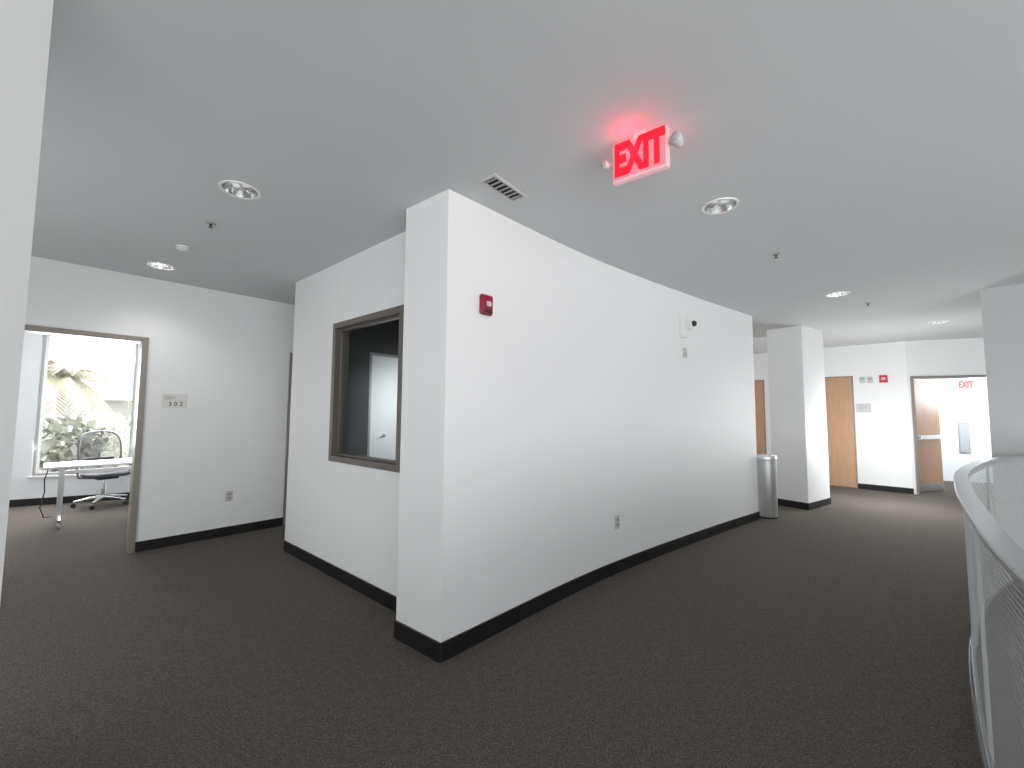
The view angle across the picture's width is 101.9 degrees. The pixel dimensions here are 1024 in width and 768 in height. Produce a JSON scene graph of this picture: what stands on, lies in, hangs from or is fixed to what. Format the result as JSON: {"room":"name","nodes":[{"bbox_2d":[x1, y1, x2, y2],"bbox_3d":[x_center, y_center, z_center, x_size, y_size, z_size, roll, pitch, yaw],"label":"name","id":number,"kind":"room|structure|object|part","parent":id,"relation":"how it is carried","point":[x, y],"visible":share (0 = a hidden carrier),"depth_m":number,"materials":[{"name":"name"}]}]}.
{"room":"office hallway","nodes":[
{"label":"office hallway","id":0,"kind":"room"},
{"bbox_2d":[0,0,53,600],"bbox_3d":[-1.516,-0.090,-1.523,0.300,2.790,5.350,0,-4,0],"label":"wall","id":1,"kind":"structure","parent":0,"point":[25,25],"depth_m":1.14,"materials":[{"name":"paint"}]},
{"bbox_2d":[10,333,139,499],"bbox_3d":[-5.662,0.474,7.118,8.847,2.790,0.200,3,-4,-28],"label":"wall","id":2,"kind":"structure","parent":0,"point":[21,487],"depth_m":6.20,"materials":[{"name":"white paint"}]},
{"bbox_2d":[9,492,129,506],"bbox_3d":[-5.621,1.810,6.932,8.847,0.100,0.015,3,-4,-28],"label":"baseboard","id":3,"kind":"structure","parent":2,"relation":"attached to","point":[66,499],"depth_m":6.23,"materials":[{"name":"black plastic"}]},
{"bbox_2d":[26,335,137,478],"bbox_3d":[-6.657,0.329,6.523,1.172,2.184,0.180,3,-4,-28],"label":"window","id":4,"kind":"structure","parent":2,"relation":"in","point":[46,342],"depth_m":6.30,"materials":[{"name":"white plastic"}]},
{"bbox_3d":[-6.641,1.401,6.405,1.172,0.030,0.080,3,-4,-28],"label":"sill","id":5,"kind":"part","parent":4,"relation":"part of","materials":[{"name":"white plastic"}]},
{"bbox_2d":[25,256,294,541],"bbox_3d":[-3.943,0.282,4.144,0.142,2.790,11.500,-3,-5,42],"label":"wall","id":6,"kind":"structure","parent":0,"point":[229,353],"depth_m":4.56,"materials":[{"name":"white paint"}]},
{"bbox_2d":[24,325,148,553],"bbox_3d":[-4.200,0.573,3.839,0.180,2.164,1.150,-3,-5,42],"label":"door frame","id":7,"kind":"structure","parent":6,"relation":"in","point":[143,341],"depth_m":4.17,"materials":[{"name":"beige metal"}]},
{"bbox_2d":[161,394,186,407],"bbox_3d":[-3.597,0.181,4.425,0.010,0.150,0.210,-3,-5,42],"label":"room sign","id":8,"kind":"object","parent":6,"relation":"attached to","point":[168,400],"visible":1,"depth_m":4.42,"materials":[{"name":"grey plastic"}]},
{"bbox_2d":[135,517,282,551],"bbox_3d":[-3.896,1.621,4.001,0.019,0.100,11.500,-3,-5,42],"label":"baseboard","id":9,"kind":"structure","parent":6,"relation":"attached to","point":[162,542],"depth_m":4.57,"materials":[{"name":"black plastic"}]},
{"bbox_2d":[225,491,232,501],"bbox_3d":[-3.241,1.284,4.755,0.010,0.116,0.072,-3,-5,42],"label":"power outlet","id":10,"kind":"object","parent":6,"relation":"attached to","point":[229,494],"visible":1,"depth_m":4.75,"materials":[{"name":"white plastic"}]},
{"bbox_2d":[283,353,292,524],"bbox_3d":[-2.569,0.709,5.655,0.180,2.164,1.000,-3,-5,42],"label":"door","id":11,"kind":"structure","parent":6,"relation":"in","point":[291,354],"depth_m":5.23,"materials":[{"name":"beige metal"}]},
{"bbox_2d":[285,290,295,531],"bbox_3d":[-0.693,0.448,6.234,0.012,2.790,5.000,-3,-5,40],"label":"wall","id":12,"kind":"structure","parent":0,"point":[295,290],"depth_m":4.34,"materials":[{"name":"white paint"}]},
{"bbox_2d":[285,231,405,596],"bbox_3d":[-1.401,0.265,3.629,2.304,2.790,0.110,-3,-5,40],"label":"wall","id":13,"kind":"structure","parent":0,"point":[346,516],"depth_m":3.70,"materials":[{"name":"white paint"}]},
{"bbox_2d":[283,540,396,611],"bbox_3d":[-1.450,1.603,3.490,2.304,0.100,0.013,-3,-5,40],"label":"baseboard","id":14,"kind":"structure","parent":13,"relation":"attached to","point":[377,594],"depth_m":3.42,"materials":[{"name":"black plastic"}]},
{"bbox_2d":[328,305,403,472],"bbox_3d":[-1.180,0.050,3.445,1.084,1.237,0.137,-3,-5,40],"label":"window","id":15,"kind":"structure","parent":13,"relation":"in","point":[341,330],"depth_m":3.69,"materials":[{"name":"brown metal"}]},
{"bbox_2d":[346,319,398,455],"bbox_3d":[-0.601,0.449,6.231,0.130,2.790,4.885,-3,-5,40],"label":"wall","id":16,"kind":"structure","parent":0,"point":[383,338],"depth_m":4.81,"materials":[{"name":"paint"}]},
{"bbox_2d":[367,352,397,459],"bbox_3d":[-1.395,0.713,5.276,0.182,2.120,1.050,-3,-5,40],"label":"door","id":17,"kind":"structure","parent":16,"relation":"in","point":[383,368],"depth_m":5.02,"materials":[{"name":"white paint"}]},
{"bbox_2d":[0,481,1007,767],"bbox_3d":[0.737,1.804,3.284,20.500,0.300,15.200,0,-4,0],"label":"floor","id":18,"kind":"structure","parent":0,"point":[837,634],"depth_m":2.40,"materials":[{"name":"carpet"}]},
{"bbox_2d":[39,458,131,528],"bbox_3d":[-5.223,1.394,5.525,0.620,0.741,1.406,-3,-5,42],"label":"table","id":19,"kind":"object","parent":18,"relation":"on","point":[61,466],"visible":0.55,"depth_m":5.13,"materials":[{"name":"white laminate"}]},
{"bbox_3d":[-5.699,1.334,5.097,0.155,0.606,0.047,1,-4,-3],"label":"power cord","id":20,"kind":"part","parent":19,"relation":"part of","materials":[{"name":"black plastic"}]},
{"bbox_2d":[70,431,131,509],"bbox_3d":[-6.131,1.261,6.249,0.641,1.093,0.680,-2,-5,30],"label":"office chair","id":21,"kind":"object","parent":18,"relation":"on","point":[102,475],"visible":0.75,"depth_m":6.24,"materials":[{"name":"silver metal"}]},
{"bbox_3d":[-6.224,1.270,6.051,0.048,0.258,0.201,-3,-5,39],"label":"arm","id":22,"kind":"part","parent":21,"relation":"part of","materials":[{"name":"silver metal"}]},
{"bbox_3d":[-6.224,1.684,6.104,0.315,0.087,0.053,4,-5,-39],"label":"leg","id":23,"kind":"part","parent":21,"relation":"part of","materials":[{"name":"silver metal"}]},
{"bbox_3d":[-6.048,1.682,6.059,0.053,0.087,0.315,2,-4,-21],"label":"leg","id":24,"kind":"part","parent":21,"relation":"part of","materials":[{"name":"silver metal"}]},
{"bbox_3d":[-6.346,1.026,6.390,0.140,0.609,0.510,-2,-5,30],"label":"frame","id":25,"kind":"part","parent":21,"relation":"part of","materials":[{"name":"grey plastic"}]},
{"bbox_3d":[-6.085,1.347,6.216,0.480,0.060,0.500,-2,-5,30],"label":"seat","id":26,"kind":"part","parent":21,"relation":"part of","materials":[{"name":"fabric"}]},
{"bbox_3d":[-5.950,1.694,6.212,0.315,0.087,0.053,1,-4,-3],"label":"leg","id":27,"kind":"part","parent":21,"relation":"part of","materials":[{"name":"silver metal"}]},
{"bbox_3d":[-6.066,1.702,6.352,0.053,0.087,0.315,-1,-4,15],"label":"leg","id":28,"kind":"part","parent":21,"relation":"part of","materials":[{"name":"silver metal"}]},
{"bbox_2d":[757,454,777,518],"bbox_3d":[3.536,1.420,5.797,0.304,0.850,0.304,0,-4,0],"label":"trash bin","id":29,"kind":"object","parent":18,"relation":"on","point":[766,463],"visible":0.77,"depth_m":5.68,"materials":[{"name":"silver metal"}]},
{"bbox_3d":[3.539,1.031,5.824,0.304,0.070,0.304,0,-4,0],"label":"rim lid","id":30,"kind":"part","parent":29,"relation":"part of","materials":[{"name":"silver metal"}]},
{"bbox_2d":[31,0,1023,354],"bbox_3d":[0.759,-1.278,3.496,20.500,0.300,15.200,0,-4,0],"label":"ceiling","id":31,"kind":"structure","parent":0,"point":[876,147],"depth_m":2.07,"materials":[{"name":"paint"}]},
{"bbox_2d":[145,262,175,270],"bbox_3d":[-3.346,-1.189,3.961,0.226,0.142,0.226,0,-4,0],"label":"recessed light","id":32,"kind":"object","parent":31,"relation":"in","point":[156,265],"visible":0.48,"depth_m":4.01,"materials":[{"name":"white plastic"}]},
{"bbox_2d":[175,245,189,250],"bbox_3d":[-2.768,-1.140,3.491,0.100,0.026,0.100,0,-4,0],"label":"smoke detector","id":33,"kind":"object","parent":31,"relation":"attached to","point":[179,247],"visible":1,"depth_m":3.46,"materials":[{"name":"white plastic"}]},
{"bbox_2d":[206,221,215,227],"bbox_3d":[-2.206,-1.166,3.040,0.064,0.040,0.064,0,-4,0],"label":"sprinkler head","id":34,"kind":"object","parent":31,"relation":"attached to","point":[210,223],"visible":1,"depth_m":3.03},
{"bbox_2d":[218,180,260,199],"bbox_3d":[-1.693,-1.272,2.588,0.226,0.142,0.226,0,-4,0],"label":"recessed light","id":35,"kind":"object","parent":31,"relation":"in","point":[237,189],"visible":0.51,"depth_m":2.63,"materials":[{"name":"white plastic"}]},
{"bbox_3d":[-1.689,-1.251,2.605,0.117,0.028,0.034,0,-4,0],"label":"bulb","id":36,"kind":"part","parent":35,"relation":"part of","materials":[{"name":"white glass"}]},
{"bbox_3d":[-1.693,-1.243,2.586,0.010,0.010,0.180,0,-4,0],"label":"cross blade","id":37,"kind":"part","parent":35,"relation":"part of","materials":[{"name":"silver metal"}]},
{"bbox_2d":[479,173,526,202],"bbox_3d":[-0.049,-1.193,2.539,0.124,0.015,0.313,-3,-5,39],"label":"ceiling vent","id":38,"kind":"object","parent":31,"relation":"in","point":[494,182],"visible":1,"depth_m":2.53,"materials":[{"name":"white plastic"}]},
{"bbox_2d":[600,125,683,185],"bbox_3d":[0.622,-1.117,2.011,0.395,0.227,0.078,-3,-5,37],"label":"exit sign","id":39,"kind":"object","parent":31,"relation":"hanging from","point":[647,153],"visible":1,"depth_m":1.99,"materials":[{"name":"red plastic"}]},
{"bbox_3d":[0.613,-1.106,2.004,0.253,0.176,0.004,-3,-5,37],"label":"plate","id":40,"kind":"part","parent":39,"relation":"part of","materials":[{"name":"red plastic"}]},
{"bbox_2d":[701,197,738,214],"bbox_3d":[1.374,-1.239,2.745,0.226,0.142,0.226,0,-4,0],"label":"recessed light","id":41,"kind":"object","parent":31,"relation":"in","point":[725,204],"visible":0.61,"depth_m":2.79,"materials":[{"name":"white plastic"}]},
{"bbox_2d":[826,291,850,296],"bbox_3d":[3.707,-1.087,4.723,0.226,0.142,0.226,0,-4,0],"label":"recessed light","id":42,"kind":"object","parent":31,"relation":"in","point":[841,293],"visible":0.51,"depth_m":4.77,"materials":[{"name":"white plastic"}]},
{"bbox_2d":[927,320,948,323],"bbox_3d":[6.259,-0.975,6.101,0.226,0.142,0.226,0,-4,0],"label":"recessed light","id":43,"kind":"object","parent":31,"relation":"in","point":[941,321],"visible":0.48,"depth_m":6.14,"materials":[{"name":"white plastic"}]},
{"bbox_2d":[396,189,758,642],"bbox_3d":[1.290,0.326,4.256,5.068,2.790,0.499,4,-5,-41],"label":"wall","id":44,"kind":"structure","parent":0,"point":[554,415],"depth_m":3.11,"materials":[{"name":"white paint"}]},
{"bbox_2d":[479,294,492,315],"bbox_3d":[-0.164,-0.517,2.712,0.046,0.136,0.104,-3,-5,44],"label":"fire alarm strobe","id":45,"kind":"object","parent":44,"relation":"attached to","point":[486,301],"visible":1,"depth_m":2.69,"materials":[{"name":"red plastic"}]},
{"bbox_2d":[394,511,759,662],"bbox_3d":[1.423,1.652,3.957,5.086,0.105,0.412,3,-5,-36],"label":"baseboard","id":46,"kind":"structure","parent":44,"relation":"attached to","point":[439,652],"depth_m":2.94,"materials":[{"name":"black plastic"}]},
{"bbox_2d":[615,515,619,528],"bbox_3d":[0.949,1.243,3.735,0.072,0.116,0.010,4,-5,-42],"label":"power outlet","id":47,"kind":"object","parent":44,"relation":"attached to","point":[617,518],"visible":1,"depth_m":3.73,"materials":[{"name":"white plastic"}]},
{"bbox_2d":[683,348,686,357],"bbox_3d":[1.940,-0.349,4.650,0.056,0.110,0.027,4,-5,-39],"label":"wall sensor","id":48,"kind":"object","parent":44,"relation":"attached to","point":[684,349],"visible":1,"depth_m":4.63,"materials":[{"name":"white plastic"}]},
{"bbox_2d":[679,315,696,337],"bbox_3d":[1.966,-0.636,4.620,0.167,0.245,0.134,4,-5,-39],"label":"security camera","id":49,"kind":"object","parent":44,"relation":"attached to","point":[685,324],"visible":1,"depth_m":4.61,"materials":[{"name":"white plastic"}]},
{"bbox_2d":[767,325,829,502],"bbox_3d":[4.620,0.518,6.702,0.786,2.790,0.500,3,-5,-33],"label":"wall column","id":50,"kind":"structure","parent":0,"point":[796,374],"depth_m":6.48,"materials":[{"name":"white paint"}]},
{"bbox_2d":[778,498,830,509],"bbox_3d":[4.611,1.859,6.610,0.809,0.100,0.515,3,-5,-33],"label":"baseboard","id":51,"kind":"structure","parent":50,"relation":"attached to","point":[801,505],"depth_m":6.36,"materials":[{"name":"black plastic"}]},
{"bbox_2d":[753,341,913,487],"bbox_3d":[4.885,0.747,10.012,6.802,2.790,0.151,-3,-5,44],"label":"wall","id":52,"kind":"structure","parent":0,"point":[883,437],"depth_m":7.90,"materials":[{"name":"white paint"}]},
{"bbox_2d":[754,380,766,453],"bbox_3d":[5.306,1.021,9.543,0.950,2.185,0.234,-3,-5,44],"label":"door","id":53,"kind":"structure","parent":52,"relation":"in","point":[759,384],"depth_m":9.26,"materials":[{"name":"brown wood"}]},
{"bbox_2d":[825,376,857,487],"bbox_3d":[6.396,0.956,8.485,0.980,2.185,0.234,-3,-5,44],"label":"door","id":54,"kind":"structure","parent":52,"relation":"in","point":[840,412],"depth_m":8.26,"materials":[{"name":"brown wood"}]},
{"bbox_2d":[860,377,864,382],"bbox_3d":[6.812,-0.079,8.068,0.080,0.120,0.032,-3,-5,44],"label":"wall thermostat","id":55,"kind":"object","parent":52,"relation":"attached to","point":[862,379],"visible":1,"depth_m":8.06,"materials":[{"name":"white plastic"}]},
{"bbox_2d":[856,404,870,411],"bbox_3d":[6.812,0.465,8.043,0.220,0.170,0.010,-3,-5,44],"label":"wall plaque","id":56,"kind":"object","parent":52,"relation":"attached to","point":[859,407],"visible":1,"depth_m":8.04,"materials":[{"name":"grey plastic"}]},
{"bbox_2d":[867,377,872,382],"bbox_3d":[6.892,-0.078,7.990,0.080,0.120,0.032,-3,-5,44],"label":"wall thermostat","id":57,"kind":"object","parent":52,"relation":"attached to","point":[869,379],"visible":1,"depth_m":7.98,"materials":[{"name":"white plastic"}]},
{"bbox_2d":[879,375,887,382],"bbox_3d":[7.025,-0.096,7.849,0.120,0.140,0.050,-3,-5,44],"label":"fire alarm strobe","id":58,"kind":"object","parent":52,"relation":"attached to","point":[882,378],"visible":1,"depth_m":7.84,"materials":[{"name":"red plastic"}]},
{"bbox_2d":[858,483,913,493],"bbox_3d":[4.819,2.084,9.862,6.802,0.100,0.018,-3,-5,44],"label":"baseboard","id":59,"kind":"structure","parent":52,"relation":"attached to","point":[860,486],"depth_m":7.75,"materials":[{"name":"black plastic"}]},
{"bbox_2d":[905,338,985,493],"bbox_3d":[9.175,0.568,6.976,4.000,2.790,0.150,-1,-4,20],"label":"wall","id":60,"kind":"structure","parent":0,"point":[946,357],"depth_m":7.49,"materials":[{"name":"white paint"}]},
{"bbox_2d":[910,375,985,494],"bbox_3d":[8.240,0.931,7.562,1.750,2.134,0.695,-1,-4,20],"label":"door","id":61,"kind":"structure","parent":60,"relation":"in","point":[927,437],"depth_m":7.75,"materials":[{"name":"brown wood"}]},
{"bbox_3d":[7.776,1.917,7.707,0.840,0.140,0.004,2,-4,-20],"label":"kick plate","id":62,"kind":"part","parent":61,"relation":"part of","materials":[{"name":"silver metal"}]},
{"bbox_2d":[914,378,993,482],"bbox_3d":[9.453,0.722,9.185,5.000,2.790,0.100,-1,-4,20],"label":"wall","id":63,"kind":"structure","parent":0,"point":[955,406],"depth_m":9.00,"materials":[{"name":"white paint"}]},
{"bbox_2d":[958,423,970,453],"bbox_3d":[9.776,1.168,8.968,0.180,0.660,0.024,-1,-4,20],"label":"panel","id":64,"kind":"object","parent":63,"relation":"attached to","point":[963,428],"visible":1,"depth_m":8.96,"materials":[{"name":"grey plastic"}]},
{"bbox_2d":[955,380,974,389],"bbox_3d":[9.844,0.020,9.015,0.320,0.200,0.044,-1,-4,20],"label":"exit sign","id":65,"kind":"object","parent":63,"relation":"attached to","point":[959,384],"visible":1,"depth_m":9.00,"materials":[{"name":"white plastic"}]},
{"bbox_2d":[974,613,1023,767],"bbox_3d":[3.901,3.456,0.742,14.150,3.300,10.350,0,-4,0],"label":"wall","id":66,"kind":"structure","parent":0,"point":[985,763],"depth_m":5.72,"materials":[{"name":"paint"}]},
{"bbox_2d":[968,581,1023,767],"bbox_3d":[3.346,1.747,2.023,10.129,0.318,1.578,3,-5,-35],"label":"trim","id":67,"kind":"structure","parent":66,"relation":"attached to","point":[970,640],"depth_m":2.90,"materials":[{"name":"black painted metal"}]},
{"bbox_2d":[953,455,1023,767],"bbox_3d":[3.358,1.058,2.060,10.136,1.058,1.626,3,-5,-35],"label":"guard railing","id":68,"kind":"object","parent":67,"relation":"on","point":[1005,552],"visible":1,"depth_m":1.55,"materials":[{"name":"metal"}]},
{"bbox_3d":[2.884,1.104,2.609,0.024,1.035,0.014,4,-5,-40],"label":"post","id":69,"kind":"part","parent":68,"relation":"part of","materials":[{"name":"metal"}]},
{"bbox_3d":[2.422,1.069,2.191,1.246,1.000,0.011,4,-5,-44],"label":"perforated panel","id":70,"kind":"part","parent":68,"relation":"part of","materials":[{"name":"grey metal"}]},
{"bbox_3d":[3.371,1.132,2.998,1.245,1.000,0.017,3,-5,-37],"label":"perforated panel","id":71,"kind":"part","parent":68,"relation":"part of","materials":[{"name":"grey metal"}]},
{"bbox_3d":[1.983,1.038,1.748,0.014,1.035,0.024,-3,-5,44],"label":"post","id":72,"kind":"part","parent":68,"relation":"part of","materials":[{"name":"metal"}]},
{"bbox_3d":[3.362,0.542,2.096,10.136,0.023,1.626,3,-5,-35],"label":"handrail","id":73,"kind":"part","parent":68,"relation":"part of","materials":[{"name":"metal"}]},
{"bbox_3d":[3.882,1.162,3.357,0.024,1.035,0.014,3,-5,-33],"label":"post","id":74,"kind":"part","parent":68,"relation":"part of","materials":[{"name":"metal"}]},
{"bbox_3d":[3.357,1.568,2.022,10.115,0.035,1.583,3,-5,-35],"label":"rail","id":75,"kind":"part","parent":68,"relation":"part of","materials":[{"name":"metal"}]},
{"bbox_3d":[3.363,0.568,2.092,10.117,0.041,1.583,3,-5,-35],"label":"rail","id":76,"kind":"part","parent":68,"relation":"part of","materials":[{"name":"metal"}]},
{"bbox_3d":[1.548,1.002,1.301,0.016,1.000,1.246,-3,-5,42],"label":"perforated panel","id":77,"kind":"part","parent":68,"relation":"part of","materials":[{"name":"grey metal"}]},
{"bbox_3d":[4.431,1.184,3.648,1.240,1.000,0.055,2,-4,-24],"label":"perforated panel","id":78,"kind":"part","parent":68,"relation":"part of","materials":[{"name":"grey metal"}]},
{"bbox_2d":[980,283,1023,544],"bbox_3d":[5.471,0.361,4.341,0.500,2.790,0.620,4,-5,-40],"label":"wall column","id":79,"kind":"structure","parent":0,"point":[1002,307],"depth_m":4.35,"materials":[{"name":"paint"}]},
{"label":"outside","id":80,"kind":"structure","parent":0,"visible":0},
{"bbox_3d":[-17.551,7.185,26.562,55.000,0.100,46.000,0,-4,0],"label":"floor","id":81,"kind":"structure","parent":80,"visible":0},
{"bbox_2d":[39,413,108,471],"bbox_3d":[-9.292,3.263,8.346,1.500,5.343,1.475,0,-4,0],"label":"shrub","id":82,"kind":"object","parent":81,"relation":"on","point":[61,446],"visible":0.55,"depth_m":8.26,"materials":[{"name":"green plant"}]},
{"bbox_2d":[39,363,134,471],"bbox_3d":[-22.265,2.932,24.227,9.800,8.000,7.000,4,-5,-43],"label":"house","id":83,"kind":"structure","parent":81,"relation":"on","point":[124,373],"depth_m":21.85,"materials":[{"name":"white"}]},
{"bbox_2d":[44,358,132,430],"bbox_3d":[-12.890,2.711,11.684,3.360,6.871,3.079,4,-5,-42],"label":"palm tree","id":84,"kind":"object","parent":81,"relation":"on","point":[61,375],"visible":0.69,"depth_m":11.76,"materials":[{"name":"green plant"}]},
{"bbox_2d":[73,410,130,467],"bbox_3d":[-15.728,3.693,15.875,2.428,5.428,2.473,0,-4,0],"label":"shrub","id":85,"kind":"object","parent":81,"relation":"on","point":[126,425],"visible":0.25,"depth_m":15.95,"materials":[{"name":"green plant"}]}
]}

